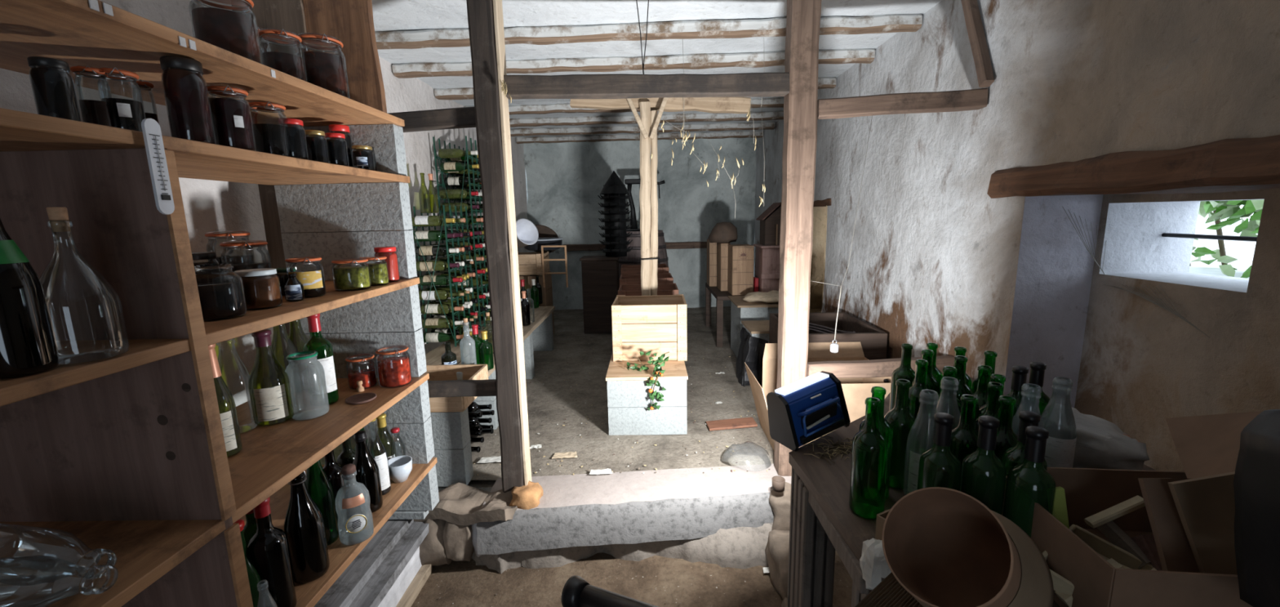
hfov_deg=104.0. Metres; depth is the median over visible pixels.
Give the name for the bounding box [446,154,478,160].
wine bottle
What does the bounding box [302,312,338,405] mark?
wine bottle
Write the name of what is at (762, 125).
ceiling beam
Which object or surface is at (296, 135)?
jar
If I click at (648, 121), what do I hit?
wooden post
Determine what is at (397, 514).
concrete block
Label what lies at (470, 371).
wooden tray
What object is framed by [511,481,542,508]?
stone
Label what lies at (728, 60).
ceiling beam
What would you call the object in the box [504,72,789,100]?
wooden beam
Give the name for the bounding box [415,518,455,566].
rubble stone
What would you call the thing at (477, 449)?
wine bottle
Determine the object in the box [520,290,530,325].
wine bottle
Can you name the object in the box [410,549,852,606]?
floor
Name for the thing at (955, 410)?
glass bottle
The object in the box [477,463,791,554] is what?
step
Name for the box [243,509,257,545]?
wine bottle
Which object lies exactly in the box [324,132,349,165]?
jar
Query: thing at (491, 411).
wine bottle
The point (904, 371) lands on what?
wine bottle
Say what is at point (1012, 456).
wine bottle
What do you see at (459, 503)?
rock
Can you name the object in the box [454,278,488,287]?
wine bottle
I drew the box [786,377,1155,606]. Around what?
wooden table
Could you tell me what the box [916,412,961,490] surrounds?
wine bottle
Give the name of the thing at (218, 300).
jar
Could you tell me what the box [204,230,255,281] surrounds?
jar
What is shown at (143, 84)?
jar
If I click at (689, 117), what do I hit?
ceiling beam
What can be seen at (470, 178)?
wine bottle
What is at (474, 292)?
wine bottle
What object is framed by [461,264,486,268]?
wine bottle
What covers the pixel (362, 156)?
jar
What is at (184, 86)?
jar
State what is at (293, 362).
glass jar
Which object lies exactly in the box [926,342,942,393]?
wine bottle
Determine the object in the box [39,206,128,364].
glass bottle
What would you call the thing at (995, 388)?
wine bottle
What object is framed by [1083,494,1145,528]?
loose lath
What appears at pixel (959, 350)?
wine bottle
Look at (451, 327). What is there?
wine bottle
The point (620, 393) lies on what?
concrete block
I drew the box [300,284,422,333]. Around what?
concrete block
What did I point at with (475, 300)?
wine bottle
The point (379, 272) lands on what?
jar
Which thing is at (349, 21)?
wooden post
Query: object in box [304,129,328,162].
jar
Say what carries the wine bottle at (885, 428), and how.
on the wooden table at (823, 522)
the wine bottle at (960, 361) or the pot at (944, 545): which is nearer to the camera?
the pot at (944, 545)
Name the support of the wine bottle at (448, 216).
in the wine rack at (451, 224)
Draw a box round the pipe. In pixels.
[561,575,657,606]
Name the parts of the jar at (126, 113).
glass lid, glass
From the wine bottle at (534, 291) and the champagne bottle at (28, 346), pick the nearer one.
the champagne bottle at (28, 346)
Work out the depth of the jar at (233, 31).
1.27 m
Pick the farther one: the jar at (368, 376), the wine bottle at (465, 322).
the wine bottle at (465, 322)
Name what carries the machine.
on the wooden barrel
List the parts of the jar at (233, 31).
glass lid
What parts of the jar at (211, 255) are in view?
lid, glass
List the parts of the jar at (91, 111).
glass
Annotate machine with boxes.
[624,178,665,231]
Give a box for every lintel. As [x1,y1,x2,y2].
[813,198,831,206]
[990,133,1279,198]
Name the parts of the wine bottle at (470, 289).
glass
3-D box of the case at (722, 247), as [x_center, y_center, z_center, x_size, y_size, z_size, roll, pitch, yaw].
[0.897,-0.398,5.357,0.101,0.501,0.263,-1,10,1]
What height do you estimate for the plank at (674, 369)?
0.022 m
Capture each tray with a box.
[424,364,488,412]
[1042,524,1156,595]
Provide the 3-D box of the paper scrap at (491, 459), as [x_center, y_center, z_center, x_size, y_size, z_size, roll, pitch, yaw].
[-0.808,0.858,2.752,0.160,0.007,0.062,-2,10,-3]
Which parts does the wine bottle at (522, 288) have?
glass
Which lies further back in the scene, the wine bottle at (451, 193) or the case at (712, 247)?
the case at (712, 247)
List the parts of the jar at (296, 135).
lid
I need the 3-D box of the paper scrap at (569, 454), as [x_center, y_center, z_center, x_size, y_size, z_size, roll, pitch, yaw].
[-0.417,0.843,2.785,0.140,0.010,0.062,-2,10,-3]
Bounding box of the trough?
[768,311,887,359]
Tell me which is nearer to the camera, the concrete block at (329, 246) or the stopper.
the stopper
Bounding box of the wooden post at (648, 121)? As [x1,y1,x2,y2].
[626,97,667,295]
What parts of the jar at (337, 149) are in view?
lid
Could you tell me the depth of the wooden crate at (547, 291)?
5.36 m
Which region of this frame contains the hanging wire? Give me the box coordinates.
[635,0,648,73]
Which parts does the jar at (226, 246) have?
glass lid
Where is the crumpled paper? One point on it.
(874, 566)
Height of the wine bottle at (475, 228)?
0.072 m
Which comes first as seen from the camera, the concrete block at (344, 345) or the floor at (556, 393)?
the concrete block at (344, 345)
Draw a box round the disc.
[345,392,376,404]
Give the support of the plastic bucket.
on the wooden crate at (529, 263)
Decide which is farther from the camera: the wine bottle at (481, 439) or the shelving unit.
the wine bottle at (481, 439)
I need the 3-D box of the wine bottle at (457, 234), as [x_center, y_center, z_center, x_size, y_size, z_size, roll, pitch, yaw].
[-1.415,-0.487,3.570,0.297,0.073,0.073,-1,10,1]
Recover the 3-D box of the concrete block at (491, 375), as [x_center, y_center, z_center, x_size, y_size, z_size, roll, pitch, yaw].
[-1.175,0.516,3.186,0.511,0.189,0.100,-1,10,1]
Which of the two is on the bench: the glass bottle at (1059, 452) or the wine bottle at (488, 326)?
the wine bottle at (488, 326)
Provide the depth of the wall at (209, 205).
2.08 m
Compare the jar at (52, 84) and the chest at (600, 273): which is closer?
the jar at (52, 84)
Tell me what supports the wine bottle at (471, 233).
in the wine rack at (451, 224)
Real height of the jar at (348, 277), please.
0.105 m
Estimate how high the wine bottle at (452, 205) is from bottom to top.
0.072 m
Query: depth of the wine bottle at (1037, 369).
1.50 m
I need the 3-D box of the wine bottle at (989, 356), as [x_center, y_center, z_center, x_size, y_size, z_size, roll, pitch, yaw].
[1.155,0.309,1.668,0.084,0.305,0.084,-1,10,1]
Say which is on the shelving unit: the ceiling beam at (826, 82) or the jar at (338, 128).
the jar at (338, 128)
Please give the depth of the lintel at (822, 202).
4.30 m
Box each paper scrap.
[476,455,501,462]
[529,444,541,448]
[551,450,577,458]
[589,468,612,474]
[763,567,769,573]
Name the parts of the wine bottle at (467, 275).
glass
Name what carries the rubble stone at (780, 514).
on the rubble stone at (776, 542)
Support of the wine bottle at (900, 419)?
on the wooden table at (823, 522)
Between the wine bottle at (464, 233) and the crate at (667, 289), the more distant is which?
the crate at (667, 289)
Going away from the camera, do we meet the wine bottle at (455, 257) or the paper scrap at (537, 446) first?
the paper scrap at (537, 446)
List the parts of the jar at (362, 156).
lid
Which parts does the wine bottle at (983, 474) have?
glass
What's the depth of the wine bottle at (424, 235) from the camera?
3.44 m
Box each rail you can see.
[387,106,476,133]
[427,378,496,396]
[807,355,954,378]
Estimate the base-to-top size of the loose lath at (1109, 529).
0.070 m
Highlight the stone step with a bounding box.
[423,522,773,573]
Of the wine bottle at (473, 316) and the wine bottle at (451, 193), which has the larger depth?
the wine bottle at (451, 193)
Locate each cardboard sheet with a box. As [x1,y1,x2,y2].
[728,295,778,307]
[741,320,769,333]
[1137,477,1199,572]
[1167,471,1235,574]
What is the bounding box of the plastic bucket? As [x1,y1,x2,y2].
[515,217,538,248]
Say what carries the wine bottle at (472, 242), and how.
in the wine rack at (471, 202)
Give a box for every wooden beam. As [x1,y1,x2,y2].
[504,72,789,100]
[817,88,987,119]
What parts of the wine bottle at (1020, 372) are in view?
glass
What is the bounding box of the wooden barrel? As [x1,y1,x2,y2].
[618,229,668,284]
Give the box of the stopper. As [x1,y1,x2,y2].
[356,380,364,391]
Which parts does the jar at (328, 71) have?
glass lid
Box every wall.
[0,0,529,406]
[523,137,755,309]
[754,0,1279,471]
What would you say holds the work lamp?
on the wooden table at (823, 522)
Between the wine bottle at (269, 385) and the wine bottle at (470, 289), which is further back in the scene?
the wine bottle at (470, 289)
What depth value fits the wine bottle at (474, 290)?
4.27 m
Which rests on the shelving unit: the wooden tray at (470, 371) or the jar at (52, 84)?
the jar at (52, 84)
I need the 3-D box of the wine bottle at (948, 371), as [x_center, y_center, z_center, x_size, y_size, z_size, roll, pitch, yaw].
[0.926,0.341,1.515,0.084,0.305,0.084,-1,10,1]
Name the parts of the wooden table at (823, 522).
grooved panel, grooved panel, apron rail, post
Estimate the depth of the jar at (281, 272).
1.64 m
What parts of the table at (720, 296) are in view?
leg, leg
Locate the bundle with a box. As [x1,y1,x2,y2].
[709,222,737,243]
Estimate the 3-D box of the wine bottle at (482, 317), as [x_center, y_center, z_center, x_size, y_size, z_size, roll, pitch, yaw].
[-1.406,0.131,4.226,0.297,0.073,0.073,-1,10,1]
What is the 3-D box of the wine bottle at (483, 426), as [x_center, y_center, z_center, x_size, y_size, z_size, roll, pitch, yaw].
[-1.062,0.771,3.125,0.290,0.076,0.074,0,10,6]
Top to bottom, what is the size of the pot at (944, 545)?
0.292 m
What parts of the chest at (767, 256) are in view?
chest lid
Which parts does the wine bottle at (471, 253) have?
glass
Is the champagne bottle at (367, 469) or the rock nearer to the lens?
the champagne bottle at (367, 469)
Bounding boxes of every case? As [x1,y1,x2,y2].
[706,239,717,286]
[717,242,730,291]
[728,244,754,295]
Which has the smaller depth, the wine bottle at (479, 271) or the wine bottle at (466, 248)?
the wine bottle at (466, 248)
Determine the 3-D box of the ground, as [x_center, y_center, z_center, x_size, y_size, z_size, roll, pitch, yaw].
[5.261,-0.165,3.343,6.038,0.352,9.044,-1,10,1]
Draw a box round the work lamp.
[766,370,850,451]
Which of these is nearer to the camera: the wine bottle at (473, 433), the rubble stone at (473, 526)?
the rubble stone at (473, 526)
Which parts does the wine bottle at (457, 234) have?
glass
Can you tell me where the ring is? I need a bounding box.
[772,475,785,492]
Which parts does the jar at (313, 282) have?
glass lid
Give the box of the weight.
[813,115,872,352]
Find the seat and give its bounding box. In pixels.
[534,224,558,253]
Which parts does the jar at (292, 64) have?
glass lid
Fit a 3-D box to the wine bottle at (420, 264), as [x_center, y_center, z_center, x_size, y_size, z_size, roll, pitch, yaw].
[-1.415,-0.265,3.502,0.297,0.072,0.073,-1,10,1]
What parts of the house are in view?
roof panel, door post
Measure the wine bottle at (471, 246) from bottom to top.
0.073 m
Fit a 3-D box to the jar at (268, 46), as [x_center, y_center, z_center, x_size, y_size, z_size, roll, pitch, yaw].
[-1.242,-0.782,1.641,0.066,0.224,0.067,-1,10,1]
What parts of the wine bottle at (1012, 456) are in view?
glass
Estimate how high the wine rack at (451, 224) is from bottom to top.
0.985 m
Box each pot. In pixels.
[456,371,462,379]
[881,486,1053,606]
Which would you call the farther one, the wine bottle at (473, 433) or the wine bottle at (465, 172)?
the wine bottle at (465, 172)
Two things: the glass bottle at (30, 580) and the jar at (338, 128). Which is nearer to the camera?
the glass bottle at (30, 580)
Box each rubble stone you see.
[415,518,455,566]
[441,519,475,561]
[471,523,486,555]
[763,528,789,601]
[771,484,791,531]
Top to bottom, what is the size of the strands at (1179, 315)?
0.423 m
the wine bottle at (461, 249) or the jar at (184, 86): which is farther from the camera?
the wine bottle at (461, 249)
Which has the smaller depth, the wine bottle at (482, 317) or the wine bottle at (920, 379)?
the wine bottle at (920, 379)
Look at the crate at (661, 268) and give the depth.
5.09 m
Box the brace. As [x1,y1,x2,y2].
[960,0,994,87]
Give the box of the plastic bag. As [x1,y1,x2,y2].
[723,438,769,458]
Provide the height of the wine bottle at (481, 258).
0.072 m
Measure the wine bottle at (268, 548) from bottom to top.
0.340 m
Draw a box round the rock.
[413,482,517,525]
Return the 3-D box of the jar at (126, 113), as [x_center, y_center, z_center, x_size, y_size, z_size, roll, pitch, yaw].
[-1.057,-0.407,1.021,0.066,0.131,0.067,-1,10,1]
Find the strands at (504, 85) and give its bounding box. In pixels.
[499,37,765,218]
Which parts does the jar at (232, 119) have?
glass lid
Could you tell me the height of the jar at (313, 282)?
0.126 m
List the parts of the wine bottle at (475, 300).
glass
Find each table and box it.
[705,282,732,346]
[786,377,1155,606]
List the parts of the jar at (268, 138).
glass lid, glass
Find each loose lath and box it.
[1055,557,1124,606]
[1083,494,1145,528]
[1095,520,1150,568]
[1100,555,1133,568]
[1132,534,1162,570]
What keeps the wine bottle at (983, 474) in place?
on the wooden table at (823, 522)
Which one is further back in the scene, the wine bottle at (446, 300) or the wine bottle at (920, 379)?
the wine bottle at (446, 300)
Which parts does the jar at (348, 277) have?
glass lid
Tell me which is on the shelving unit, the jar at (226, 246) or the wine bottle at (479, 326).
the jar at (226, 246)
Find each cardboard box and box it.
[744,341,891,452]
[1001,466,1250,606]
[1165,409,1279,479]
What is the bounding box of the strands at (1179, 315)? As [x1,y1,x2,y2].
[1062,205,1208,337]
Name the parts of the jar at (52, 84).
lid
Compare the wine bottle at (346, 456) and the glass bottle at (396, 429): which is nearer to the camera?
the wine bottle at (346, 456)
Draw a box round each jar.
[26,56,82,122]
[70,65,113,127]
[97,66,146,132]
[128,79,159,124]
[159,55,216,143]
[188,0,263,64]
[191,251,222,284]
[194,263,246,320]
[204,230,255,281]
[207,84,256,150]
[219,240,271,281]
[234,267,282,309]
[248,101,290,155]
[257,26,271,51]
[258,28,307,81]
[275,266,295,295]
[278,117,308,159]
[284,256,326,297]
[284,350,328,419]
[297,32,350,97]
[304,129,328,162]
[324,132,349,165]
[328,124,352,166]
[331,257,371,290]
[345,352,377,389]
[351,145,375,169]
[360,255,389,285]
[371,146,377,170]
[373,246,399,281]
[375,344,412,387]
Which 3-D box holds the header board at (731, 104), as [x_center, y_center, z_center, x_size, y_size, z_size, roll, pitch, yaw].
[0.149,-1.472,3.660,1.306,0.171,0.102,-1,10,1]
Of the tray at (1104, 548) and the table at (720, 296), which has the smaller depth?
the tray at (1104, 548)
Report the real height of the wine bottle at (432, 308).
0.073 m
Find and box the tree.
[1189,199,1264,277]
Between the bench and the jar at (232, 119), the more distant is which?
the bench
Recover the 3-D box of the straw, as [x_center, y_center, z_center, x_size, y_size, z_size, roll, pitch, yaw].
[0.641,0.476,1.635,0.226,0.008,0.195,-1,10,1]
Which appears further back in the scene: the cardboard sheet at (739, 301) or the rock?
the cardboard sheet at (739, 301)
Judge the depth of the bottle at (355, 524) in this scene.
1.67 m
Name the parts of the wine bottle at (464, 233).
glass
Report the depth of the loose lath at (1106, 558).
1.00 m
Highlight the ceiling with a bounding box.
[371,0,942,137]
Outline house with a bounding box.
[755,201,781,244]
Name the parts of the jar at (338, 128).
lid, glass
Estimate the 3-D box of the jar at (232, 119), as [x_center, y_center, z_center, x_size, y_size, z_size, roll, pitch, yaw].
[-1.024,-0.459,1.253,0.085,0.153,0.086,-1,10,1]
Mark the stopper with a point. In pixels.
(360, 388)
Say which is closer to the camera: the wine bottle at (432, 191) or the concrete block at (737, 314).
the wine bottle at (432, 191)
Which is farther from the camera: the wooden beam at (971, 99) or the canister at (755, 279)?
the canister at (755, 279)
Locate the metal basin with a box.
[524,237,563,250]
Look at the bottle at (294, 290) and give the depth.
1.52 m
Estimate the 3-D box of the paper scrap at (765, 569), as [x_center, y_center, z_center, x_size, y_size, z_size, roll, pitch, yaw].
[0.604,1.215,2.284,0.090,0.009,0.036,-2,10,-3]
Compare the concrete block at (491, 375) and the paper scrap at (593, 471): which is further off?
the concrete block at (491, 375)
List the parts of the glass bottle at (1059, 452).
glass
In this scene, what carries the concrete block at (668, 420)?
on the floor at (556, 393)
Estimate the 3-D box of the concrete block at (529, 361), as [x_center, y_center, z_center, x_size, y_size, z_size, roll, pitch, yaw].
[-1.155,0.532,4.204,0.510,0.192,0.101,-1,10,1]
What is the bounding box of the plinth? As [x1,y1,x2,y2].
[313,519,432,606]
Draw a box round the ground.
[1188,227,1257,278]
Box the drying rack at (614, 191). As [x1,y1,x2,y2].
[597,170,632,256]
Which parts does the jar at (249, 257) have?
glass lid, glass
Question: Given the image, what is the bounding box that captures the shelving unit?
[0,0,436,606]
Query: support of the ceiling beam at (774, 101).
attached to the ceiling
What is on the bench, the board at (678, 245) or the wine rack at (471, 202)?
the wine rack at (471, 202)
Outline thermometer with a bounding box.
[141,118,174,214]
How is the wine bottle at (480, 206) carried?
in the wine rack at (471, 202)
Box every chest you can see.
[579,255,619,333]
[753,244,780,291]
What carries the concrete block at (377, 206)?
on the concrete block at (329, 246)
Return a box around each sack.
[742,289,779,304]
[1045,405,1148,470]
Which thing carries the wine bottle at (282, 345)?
on the shelving unit
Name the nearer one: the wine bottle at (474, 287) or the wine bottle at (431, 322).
the wine bottle at (431, 322)
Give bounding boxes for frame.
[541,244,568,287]
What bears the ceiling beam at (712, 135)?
attached to the ceiling
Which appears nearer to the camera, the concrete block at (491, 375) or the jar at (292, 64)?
the jar at (292, 64)
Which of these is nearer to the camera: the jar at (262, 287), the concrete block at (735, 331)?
the jar at (262, 287)
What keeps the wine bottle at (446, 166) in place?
in the wine rack at (471, 202)
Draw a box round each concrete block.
[274,182,413,232]
[281,230,417,279]
[296,124,407,175]
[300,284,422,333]
[305,328,426,377]
[320,416,434,464]
[368,379,431,423]
[388,510,428,519]
[395,463,439,510]
[431,407,470,449]
[432,440,473,486]
[473,371,496,400]
[474,398,497,429]
[523,332,533,356]
[524,354,534,378]
[532,312,552,332]
[532,330,553,351]
[606,379,687,407]
[608,405,687,435]
[730,301,778,330]
[730,319,740,357]
[742,324,768,342]
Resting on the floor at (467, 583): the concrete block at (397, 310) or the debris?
the debris
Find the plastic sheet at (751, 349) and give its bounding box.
[735,326,768,386]
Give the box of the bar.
[1161,232,1257,241]
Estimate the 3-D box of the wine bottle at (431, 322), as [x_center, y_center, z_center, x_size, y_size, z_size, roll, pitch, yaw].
[-1.405,0.140,3.572,0.297,0.073,0.073,-1,10,1]
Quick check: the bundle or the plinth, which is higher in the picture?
the bundle
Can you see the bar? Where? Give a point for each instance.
(1164, 234)
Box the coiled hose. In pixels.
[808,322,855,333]
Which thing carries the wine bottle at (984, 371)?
on the wooden table at (823, 522)
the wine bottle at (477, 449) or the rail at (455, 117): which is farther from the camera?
the wine bottle at (477, 449)
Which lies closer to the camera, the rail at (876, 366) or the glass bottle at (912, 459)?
the glass bottle at (912, 459)
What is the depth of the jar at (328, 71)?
1.67 m
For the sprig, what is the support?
on the plank at (674, 369)
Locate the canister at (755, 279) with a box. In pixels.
[753,276,758,292]
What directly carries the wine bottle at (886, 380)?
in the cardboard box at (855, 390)
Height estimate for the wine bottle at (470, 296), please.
0.072 m
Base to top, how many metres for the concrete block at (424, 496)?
0.198 m
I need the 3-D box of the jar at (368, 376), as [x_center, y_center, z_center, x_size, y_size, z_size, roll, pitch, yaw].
[-1.122,0.272,2.015,0.108,0.125,0.108,-1,10,1]
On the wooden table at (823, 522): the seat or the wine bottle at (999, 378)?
the wine bottle at (999, 378)
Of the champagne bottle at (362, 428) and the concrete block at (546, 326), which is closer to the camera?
the champagne bottle at (362, 428)
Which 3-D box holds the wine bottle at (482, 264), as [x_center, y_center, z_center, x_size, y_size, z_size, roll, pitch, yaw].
[-1.406,-0.311,4.362,0.297,0.073,0.073,-1,10,1]
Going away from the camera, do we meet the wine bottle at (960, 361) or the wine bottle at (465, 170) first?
the wine bottle at (960, 361)
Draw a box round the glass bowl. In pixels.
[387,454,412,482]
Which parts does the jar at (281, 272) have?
lid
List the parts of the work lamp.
carry handle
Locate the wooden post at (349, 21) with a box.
[302,0,400,231]
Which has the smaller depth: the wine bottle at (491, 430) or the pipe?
the pipe
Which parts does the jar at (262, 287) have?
lid, glass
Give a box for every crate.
[517,251,549,275]
[519,271,554,333]
[611,293,687,361]
[617,282,678,295]
[619,272,673,285]
[620,263,669,274]
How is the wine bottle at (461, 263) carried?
in the wine rack at (451, 224)
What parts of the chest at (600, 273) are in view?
chest lid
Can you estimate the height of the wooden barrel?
1.140 m
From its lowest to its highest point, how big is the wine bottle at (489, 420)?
0.076 m
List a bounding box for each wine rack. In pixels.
[408,204,475,346]
[432,135,491,329]
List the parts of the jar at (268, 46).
glass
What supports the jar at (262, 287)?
on the shelving unit
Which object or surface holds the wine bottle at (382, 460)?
on the shelving unit
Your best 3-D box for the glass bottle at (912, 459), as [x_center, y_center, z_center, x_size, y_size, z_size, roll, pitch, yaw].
[0.755,0.379,1.325,0.086,0.303,0.087,-1,10,1]
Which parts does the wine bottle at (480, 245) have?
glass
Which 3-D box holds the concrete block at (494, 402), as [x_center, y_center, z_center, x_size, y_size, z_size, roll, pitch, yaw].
[-1.171,0.704,3.219,0.510,0.192,0.100,-1,10,1]
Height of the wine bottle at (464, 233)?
0.073 m
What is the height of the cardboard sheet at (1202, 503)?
0.250 m
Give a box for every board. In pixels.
[563,241,706,250]
[570,96,751,113]
[705,416,757,431]
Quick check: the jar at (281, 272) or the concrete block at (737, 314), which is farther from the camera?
the concrete block at (737, 314)
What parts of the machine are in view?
plate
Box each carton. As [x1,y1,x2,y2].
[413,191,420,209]
[875,507,891,540]
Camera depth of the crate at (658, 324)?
3.28 m
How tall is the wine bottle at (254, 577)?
0.298 m
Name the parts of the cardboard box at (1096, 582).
foam strip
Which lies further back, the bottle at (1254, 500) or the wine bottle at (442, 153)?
the wine bottle at (442, 153)
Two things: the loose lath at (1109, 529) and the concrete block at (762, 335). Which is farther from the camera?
the concrete block at (762, 335)
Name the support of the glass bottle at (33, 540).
on the shelving unit
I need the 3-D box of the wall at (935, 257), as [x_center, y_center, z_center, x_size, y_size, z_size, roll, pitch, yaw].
[1.943,-0.270,2.739,0.812,2.950,9.350,-1,10,1]
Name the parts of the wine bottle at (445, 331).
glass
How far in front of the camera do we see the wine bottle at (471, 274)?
3.81 m
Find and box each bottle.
[0,217,58,378]
[0,523,116,578]
[0,555,118,606]
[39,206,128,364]
[208,343,242,456]
[216,337,257,432]
[233,519,266,606]
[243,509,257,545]
[247,497,297,606]
[248,328,294,425]
[257,579,276,606]
[271,323,303,393]
[283,272,305,301]
[284,471,329,583]
[288,318,308,389]
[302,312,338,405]
[305,459,338,545]
[323,448,351,530]
[334,463,373,545]
[337,437,355,497]
[351,430,382,514]
[354,426,374,457]
[367,417,391,495]
[373,413,396,459]
[390,426,406,455]
[411,215,455,226]
[413,230,455,241]
[414,245,459,256]
[415,260,459,271]
[418,172,431,213]
[418,275,462,285]
[418,288,464,299]
[420,303,464,314]
[422,244,464,254]
[422,258,464,268]
[422,317,463,328]
[422,332,463,342]
[424,273,466,282]
[425,287,469,297]
[427,173,439,213]
[428,271,469,278]
[428,301,470,307]
[429,315,473,321]
[430,244,471,253]
[430,257,473,264]
[430,328,472,335]
[431,285,472,292]
[431,298,472,305]
[433,229,472,237]
[433,243,472,249]
[433,256,473,260]
[433,325,471,331]
[434,229,470,239]
[434,312,477,319]
[435,270,475,276]
[438,148,478,158]
[439,188,478,198]
[439,230,462,239]
[440,161,479,171]
[440,202,479,211]
[440,215,464,225]
[440,342,457,364]
[444,168,479,173]
[444,176,479,186]
[444,241,482,248]
[445,254,484,260]
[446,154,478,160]
[446,215,466,223]
[446,228,482,237]
[447,266,485,273]
[447,296,477,302]
[448,169,479,173]
[448,189,480,199]
[450,310,477,315]
[451,177,479,186]
[451,203,482,212]
[451,215,483,223]
[452,324,480,328]
[453,157,478,162]
[453,240,484,249]
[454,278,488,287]
[454,293,485,299]
[459,317,476,364]
[460,227,481,236]
[461,252,485,261]
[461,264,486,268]
[462,286,488,290]
[464,305,487,312]
[466,263,486,266]
[467,215,479,224]
[467,400,491,412]
[467,411,482,417]
[468,315,485,323]
[468,324,481,364]
[468,417,492,426]
[469,291,488,296]
[469,420,478,426]
[469,426,481,430]
[469,429,481,435]
[470,427,493,437]
[470,436,484,442]
[471,446,480,452]
[473,288,488,293]
[474,302,489,311]
[475,273,487,279]
[475,409,494,417]
[477,422,493,428]
[478,330,493,369]
[482,311,493,348]
[520,279,528,301]
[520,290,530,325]
[526,288,534,322]
[530,279,538,307]
[535,275,542,303]
[848,396,888,519]
[858,386,893,499]
[883,378,889,382]
[884,378,916,488]
[888,342,915,410]
[902,389,938,495]
[907,359,933,454]
[911,349,939,396]
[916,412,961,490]
[925,376,959,450]
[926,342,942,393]
[928,365,961,428]
[950,394,978,488]
[953,346,972,387]
[954,355,973,401]
[959,415,1006,514]
[970,364,992,417]
[971,350,997,392]
[973,382,1004,431]
[976,373,1005,415]
[994,395,1017,460]
[1001,410,1047,475]
[1002,425,1055,545]
[1006,364,1033,434]
[1012,382,1044,432]
[1024,361,1049,414]
[1040,376,1076,467]
[1227,419,1279,606]
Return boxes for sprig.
[626,351,669,410]
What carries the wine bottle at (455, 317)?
in the wine rack at (451, 224)
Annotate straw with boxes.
[806,435,853,464]
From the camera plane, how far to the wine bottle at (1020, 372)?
1.47 m
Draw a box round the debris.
[439,337,769,604]
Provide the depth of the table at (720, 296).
5.05 m
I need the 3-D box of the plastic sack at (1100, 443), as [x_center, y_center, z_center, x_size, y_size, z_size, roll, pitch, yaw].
[1.307,0.410,1.489,0.291,0.182,0.272,2,10,19]
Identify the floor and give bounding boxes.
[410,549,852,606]
[437,306,775,491]
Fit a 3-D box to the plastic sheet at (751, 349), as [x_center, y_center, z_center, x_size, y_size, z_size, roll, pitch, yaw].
[0.881,0.417,3.993,0.209,0.396,0.350,-1,10,1]
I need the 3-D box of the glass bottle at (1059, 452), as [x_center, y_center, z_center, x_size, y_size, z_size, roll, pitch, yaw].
[1.168,0.357,1.402,0.086,0.303,0.087,-1,10,1]
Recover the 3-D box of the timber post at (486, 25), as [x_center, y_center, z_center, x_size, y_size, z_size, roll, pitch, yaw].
[-0.621,-0.232,2.243,0.123,2.364,0.127,-2,10,-2]
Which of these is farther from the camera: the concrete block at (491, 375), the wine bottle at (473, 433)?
the concrete block at (491, 375)
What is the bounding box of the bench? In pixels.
[425,306,555,376]
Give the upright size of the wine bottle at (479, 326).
0.072 m
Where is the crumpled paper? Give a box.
[860,538,891,589]
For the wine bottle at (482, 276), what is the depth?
4.45 m
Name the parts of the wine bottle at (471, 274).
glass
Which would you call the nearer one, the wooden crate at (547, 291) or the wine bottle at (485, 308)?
the wine bottle at (485, 308)
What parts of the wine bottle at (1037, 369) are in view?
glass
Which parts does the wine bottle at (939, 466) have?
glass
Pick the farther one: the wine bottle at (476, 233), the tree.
the wine bottle at (476, 233)
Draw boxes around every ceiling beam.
[374,13,922,48]
[391,48,874,76]
[434,76,835,99]
[464,97,783,115]
[509,111,782,126]
[510,121,775,136]
[515,130,764,143]
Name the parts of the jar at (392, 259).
lid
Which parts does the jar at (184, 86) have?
lid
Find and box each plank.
[231,0,331,335]
[605,353,688,380]
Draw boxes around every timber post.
[466,0,532,492]
[774,0,822,475]
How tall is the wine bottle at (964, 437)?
0.305 m
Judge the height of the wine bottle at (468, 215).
0.073 m
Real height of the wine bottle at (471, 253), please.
0.073 m
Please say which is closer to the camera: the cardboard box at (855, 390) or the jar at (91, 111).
the jar at (91, 111)
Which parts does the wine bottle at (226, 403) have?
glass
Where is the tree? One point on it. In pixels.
(1221, 210)
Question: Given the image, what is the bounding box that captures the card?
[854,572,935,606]
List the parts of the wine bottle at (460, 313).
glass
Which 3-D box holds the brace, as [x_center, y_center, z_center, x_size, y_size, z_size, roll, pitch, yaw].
[1.486,-1.200,2.214,0.048,0.502,0.260,-1,10,1]
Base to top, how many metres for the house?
0.405 m
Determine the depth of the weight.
2.55 m
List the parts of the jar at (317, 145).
lid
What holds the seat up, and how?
on the metal basin
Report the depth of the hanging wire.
2.16 m

